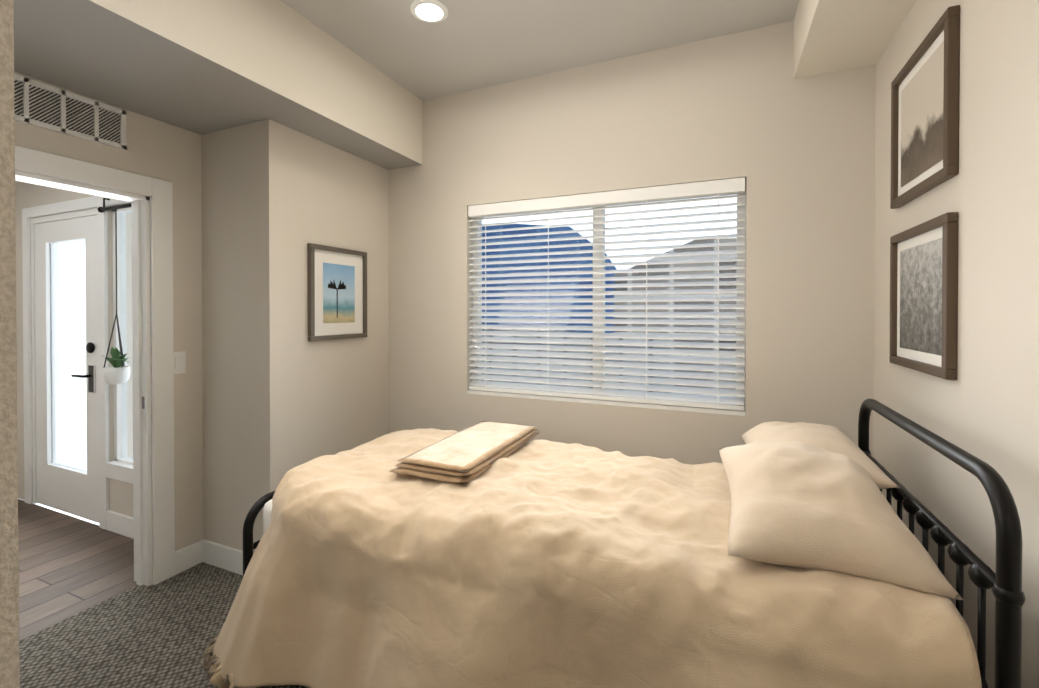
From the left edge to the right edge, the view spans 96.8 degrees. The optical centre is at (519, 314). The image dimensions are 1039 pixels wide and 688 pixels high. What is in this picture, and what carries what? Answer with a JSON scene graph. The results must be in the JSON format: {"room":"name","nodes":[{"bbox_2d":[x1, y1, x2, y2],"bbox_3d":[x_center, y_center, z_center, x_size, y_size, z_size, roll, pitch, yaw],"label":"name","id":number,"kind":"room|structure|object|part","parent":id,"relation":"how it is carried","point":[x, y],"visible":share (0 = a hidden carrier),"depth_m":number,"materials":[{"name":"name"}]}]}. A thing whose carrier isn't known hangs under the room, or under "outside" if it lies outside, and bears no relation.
{"room":"bedroom","nodes":[
{"label":"bedroom","id":0,"kind":"room"},
{"bbox_2d":[0,0,19,687],"bbox_3d":[-0.936,0.205,-0.357,0.130,2.324,1.852,0,1,23],"label":"wall","id":1,"kind":"structure","parent":0,"point":[9,622],"depth_m":0.46,"materials":[{"name":"paint"}]},
{"bbox_2d":[18,499,136,640],"bbox_3d":[-3.535,1.383,1.539,2.400,0.058,3.249,0,1,23],"label":"floor","id":2,"kind":"structure","parent":0,"point":[69,566],"depth_m":2.47,"materials":[{"name":"brown wood"}]},
{"bbox_2d":[14,71,202,583],"bbox_3d":[-2.434,0.194,1.053,0.120,2.324,3.249,0,1,23],"label":"wall","id":3,"kind":"structure","parent":0,"point":[158,149],"depth_m":2.42,"materials":[{"name":"beige paint"}]},
{"bbox_2d":[14,73,126,149],"bbox_3d":[-1.958,-0.872,1.977,0.012,0.184,0.460,0,1,23],"label":"air vent","id":4,"kind":"object","parent":3,"relation":"in","point":[42,105],"visible":0.9,"depth_m":1.99,"materials":[{"name":"white plastic"}]},
{"bbox_2d":[15,145,174,585],"bbox_3d":[-2.051,0.336,1.940,0.160,2.025,1.010,0,1,23],"label":"door frame","id":5,"kind":"structure","parent":3,"relation":"attached to","point":[153,386],"depth_m":2.29,"materials":[{"name":"white wood"}]},
{"bbox_2d":[174,351,185,373],"bbox_3d":[-1.778,0.250,2.404,0.011,0.116,0.072,0,1,23],"label":"light switch","id":6,"kind":"object","parent":3,"relation":"attached to","point":[180,362],"visible":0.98,"depth_m":2.41,"materials":[{"name":"white plastic"}]},
{"bbox_2d":[15,119,293,553],"bbox_3d":[-2.658,0.178,2.996,3.125,2.324,0.140,0,1,23],"label":"wall","id":7,"kind":"structure","parent":0,"point":[247,306],"depth_m":2.42,"materials":[{"name":"beige paint"}]},
{"bbox_2d":[31,208,98,522],"bbox_3d":[-3.035,0.329,3.128,0.888,2.019,0.197,0,1,23],"label":"front door","id":8,"kind":"structure","parent":7,"relation":"in","point":[58,485],"depth_m":3.18,"materials":[{"name":"white"}]},
{"bbox_2d":[22,196,132,529],"bbox_3d":[-2.802,0.295,2.973,1.580,2.090,0.018,0,1,23],"label":"door frame","id":9,"kind":"structure","parent":7,"relation":"attached to","point":[106,473],"depth_m":2.90,"materials":[{"name":"white wood"}]},
{"bbox_2d":[97,198,130,384],"bbox_3d":[-2.362,-0.160,2.727,0.474,1.145,0.147,0,1,23],"label":"hanging planter","id":10,"kind":"object","parent":7,"relation":"attached to","point":[118,371],"visible":0.77,"depth_m":2.75,"materials":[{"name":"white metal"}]},
{"bbox_2d":[106,207,132,471],"bbox_3d":[-2.341,0.131,2.815,0.470,1.620,0.100,0,1,23],"label":"window","id":11,"kind":"structure","parent":7,"relation":"in","point":[123,461],"depth_m":2.90,"materials":[{"name":"white"}]},
{"bbox_3d":[-2.334,0.131,2.831,0.400,1.550,0.006,0,1,23],"label":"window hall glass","id":12,"kind":"part","parent":11,"relation":"part of","materials":[{"name":"white glass"}]},
{"bbox_2d":[107,511,192,559],"bbox_3d":[-2.209,1.285,2.726,0.790,0.115,0.016,0,1,23],"label":"baseboard","id":13,"kind":"structure","parent":7,"relation":"attached to","point":[118,523],"depth_m":2.80,"materials":[{"name":"white wood"}]},
{"bbox_2d":[193,539,242,574],"bbox_3d":[-1.512,1.287,2.412,0.500,0.115,0.039,0,1,23],"label":"baseboard","id":14,"kind":"structure","parent":7,"relation":"attached to","point":[213,554],"depth_m":2.46,"materials":[{"name":"white wood"}]},
{"bbox_2d":[19,562,308,687],"bbox_3d":[-0.744,1.388,0.825,3.290,0.060,4.155,0,1,23],"label":"floor carpet","id":15,"kind":"object","parent":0,"point":[163,634],"depth_m":1.92,"materials":[{"name":"grey carpet"}]},
{"bbox_2d":[202,398,1025,687],"bbox_3d":[0.057,0.822,1.707,2.275,1.057,1.272,0,1,23],"label":"bed","id":16,"kind":"object","parent":15,"relation":"on","point":[771,554],"visible":1,"depth_m":1.24,"materials":[{"name":"beige fabric"}]},
{"bbox_3d":[0.144,0.841,1.694,2.002,0.320,0.882,0,1,23],"label":"mattress","id":17,"kind":"part","parent":16,"relation":"part of","materials":[{"name":"white fabric"}]},
{"bbox_2d":[741,421,899,488],"bbox_3d":[1.012,0.482,1.640,0.378,0.178,0.600,0,1,23],"label":"pillow","id":18,"kind":"object","parent":16,"relation":"on","point":[819,439],"depth_m":1.51,"materials":[{"name":"fabric"}]},
{"bbox_2d":[719,441,963,600],"bbox_3d":[0.830,0.519,1.333,0.465,0.237,0.660,0,1,23],"label":"pillow","id":19,"kind":"object","parent":16,"relation":"on","point":[811,511],"depth_m":1.13,"materials":[{"name":"fabric"}]},
{"bbox_2d":[14,0,421,169],"bbox_3d":[-2.959,-1.183,1.762,3.264,0.417,4.155,0,1,23],"label":"ceiling","id":20,"kind":"structure","parent":0,"point":[201,67],"depth_m":1.98,"materials":[{"name":"beige paint"}]},
{"bbox_2d":[293,130,388,466],"bbox_3d":[-1.109,0.179,2.819,0.140,2.324,0.766,0,1,23],"label":"wall","id":21,"kind":"structure","parent":0,"point":[341,386],"depth_m":2.73,"materials":[{"name":"beige paint"}]},
{"bbox_2d":[307,243,366,340],"bbox_3d":[-1.060,-0.125,2.717,0.028,0.535,0.439,0,1,23],"label":"picture","id":22,"kind":"object","parent":21,"relation":"attached to","point":[337,293],"visible":1,"depth_m":2.69,"materials":[{"name":"grey wood"}]},
{"bbox_2d":[281,0,798,100],"bbox_3d":[-1.846,-1.447,1.278,5.970,0.120,4.435,0,1,23],"label":"ceiling","id":23,"kind":"structure","parent":0,"point":[466,45],"depth_m":2.27,"materials":[{"name":"grey paint"}]},
{"bbox_2d":[410,0,447,22],"bbox_3d":[-0.412,-1.389,2.111,0.170,0.010,0.170,0,1,23],"label":"recessed light","id":24,"kind":"object","parent":23,"relation":"in","point":[432,11],"visible":1,"depth_m":2.10,"materials":[{"name":"white plastic"}]},
{"bbox_2d":[388,20,875,464],"bbox_3d":[0.377,-0.028,2.668,2.985,2.741,0.140,0,1,23],"label":"wall","id":25,"kind":"structure","parent":0,"point":[798,154],"depth_m":2.39,"materials":[{"name":"beige paint"}]},
{"bbox_2d":[467,180,745,415],"bbox_3d":[0.418,-0.094,2.642,1.577,1.183,0.124,0,1,23],"label":"window","id":26,"kind":"structure","parent":25,"relation":"in","point":[648,405],"depth_m":2.62,"materials":[{"name":"white"}]},
{"bbox_2d":[468,177,744,410],"bbox_3d":[0.408,-0.104,2.618,1.565,1.157,0.066,0,1,23],"label":"window blinds","id":27,"kind":"object","parent":26,"relation":"attached to","point":[699,191],"visible":0.98,"depth_m":2.56,"materials":[{"name":"white plastic"}]},
{"bbox_2d":[794,0,916,78],"bbox_3d":[0.619,-1.240,0.213,0.318,0.277,4.155,0,1,23],"label":"ceiling","id":28,"kind":"structure","parent":0,"point":[830,36],"depth_m":1.85,"materials":[{"name":"beige paint"}]},
{"bbox_2d":[873,0,1038,687],"bbox_3d":[0.802,-0.007,0.068,0.140,2.741,4.295,0,1,23],"label":"wall","id":29,"kind":"structure","parent":0,"point":[984,406],"depth_m":1.22,"materials":[{"name":"beige paint"}]},
{"bbox_2d":[889,212,957,379],"bbox_3d":[1.360,-0.057,1.570,0.028,0.491,0.488,0,1,23],"label":"picture","id":30,"kind":"object","parent":29,"relation":"attached to","point":[923,297],"visible":1,"depth_m":1.51,"materials":[{"name":"brown wood"}]},
{"bbox_2d":[890,5,959,208],"bbox_3d":[1.360,-0.656,1.565,0.028,0.491,0.488,0,1,23],"label":"picture","id":31,"kind":"object","parent":29,"relation":"attached to","point":[924,120],"visible":1,"depth_m":1.50,"materials":[{"name":"brown wood"}]},
{"label":"outside","id":32,"kind":"structure","parent":0,"visible":0},
{"bbox_2d":[18,240,98,524],"bbox_3d":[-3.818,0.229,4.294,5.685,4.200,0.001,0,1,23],"label":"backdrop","id":33,"kind":"structure","parent":32,"point":[77,266],"depth_m":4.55,"materials":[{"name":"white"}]},
{"bbox_2d":[482,224,616,332],"bbox_3d":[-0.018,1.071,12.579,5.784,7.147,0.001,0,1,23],"label":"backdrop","id":34,"kind":"structure","parent":32,"point":[543,264],"depth_m":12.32,"materials":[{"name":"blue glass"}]},
{"bbox_2d":[482,329,669,392],"bbox_3d":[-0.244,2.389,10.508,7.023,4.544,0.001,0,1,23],"label":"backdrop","id":35,"kind":"structure","parent":32,"point":[589,338],"depth_m":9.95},
{"bbox_2d":[482,194,736,269],"bbox_3d":[2.085,-1.141,12.740,18.590,13.220,0.001,0,1,23],"label":"sky","id":36,"kind":"structure","parent":32,"point":[658,221],"depth_m":12.17,"materials":[{"name":"white"}]},
{"bbox_2d":[614,238,736,397],"bbox_3d":[4.286,1.528,9.630,4.627,6.279,0.001,0,1,23],"label":"neighboring building","id":37,"kind":"structure","parent":32,"point":[705,241],"depth_m":9.89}
]}

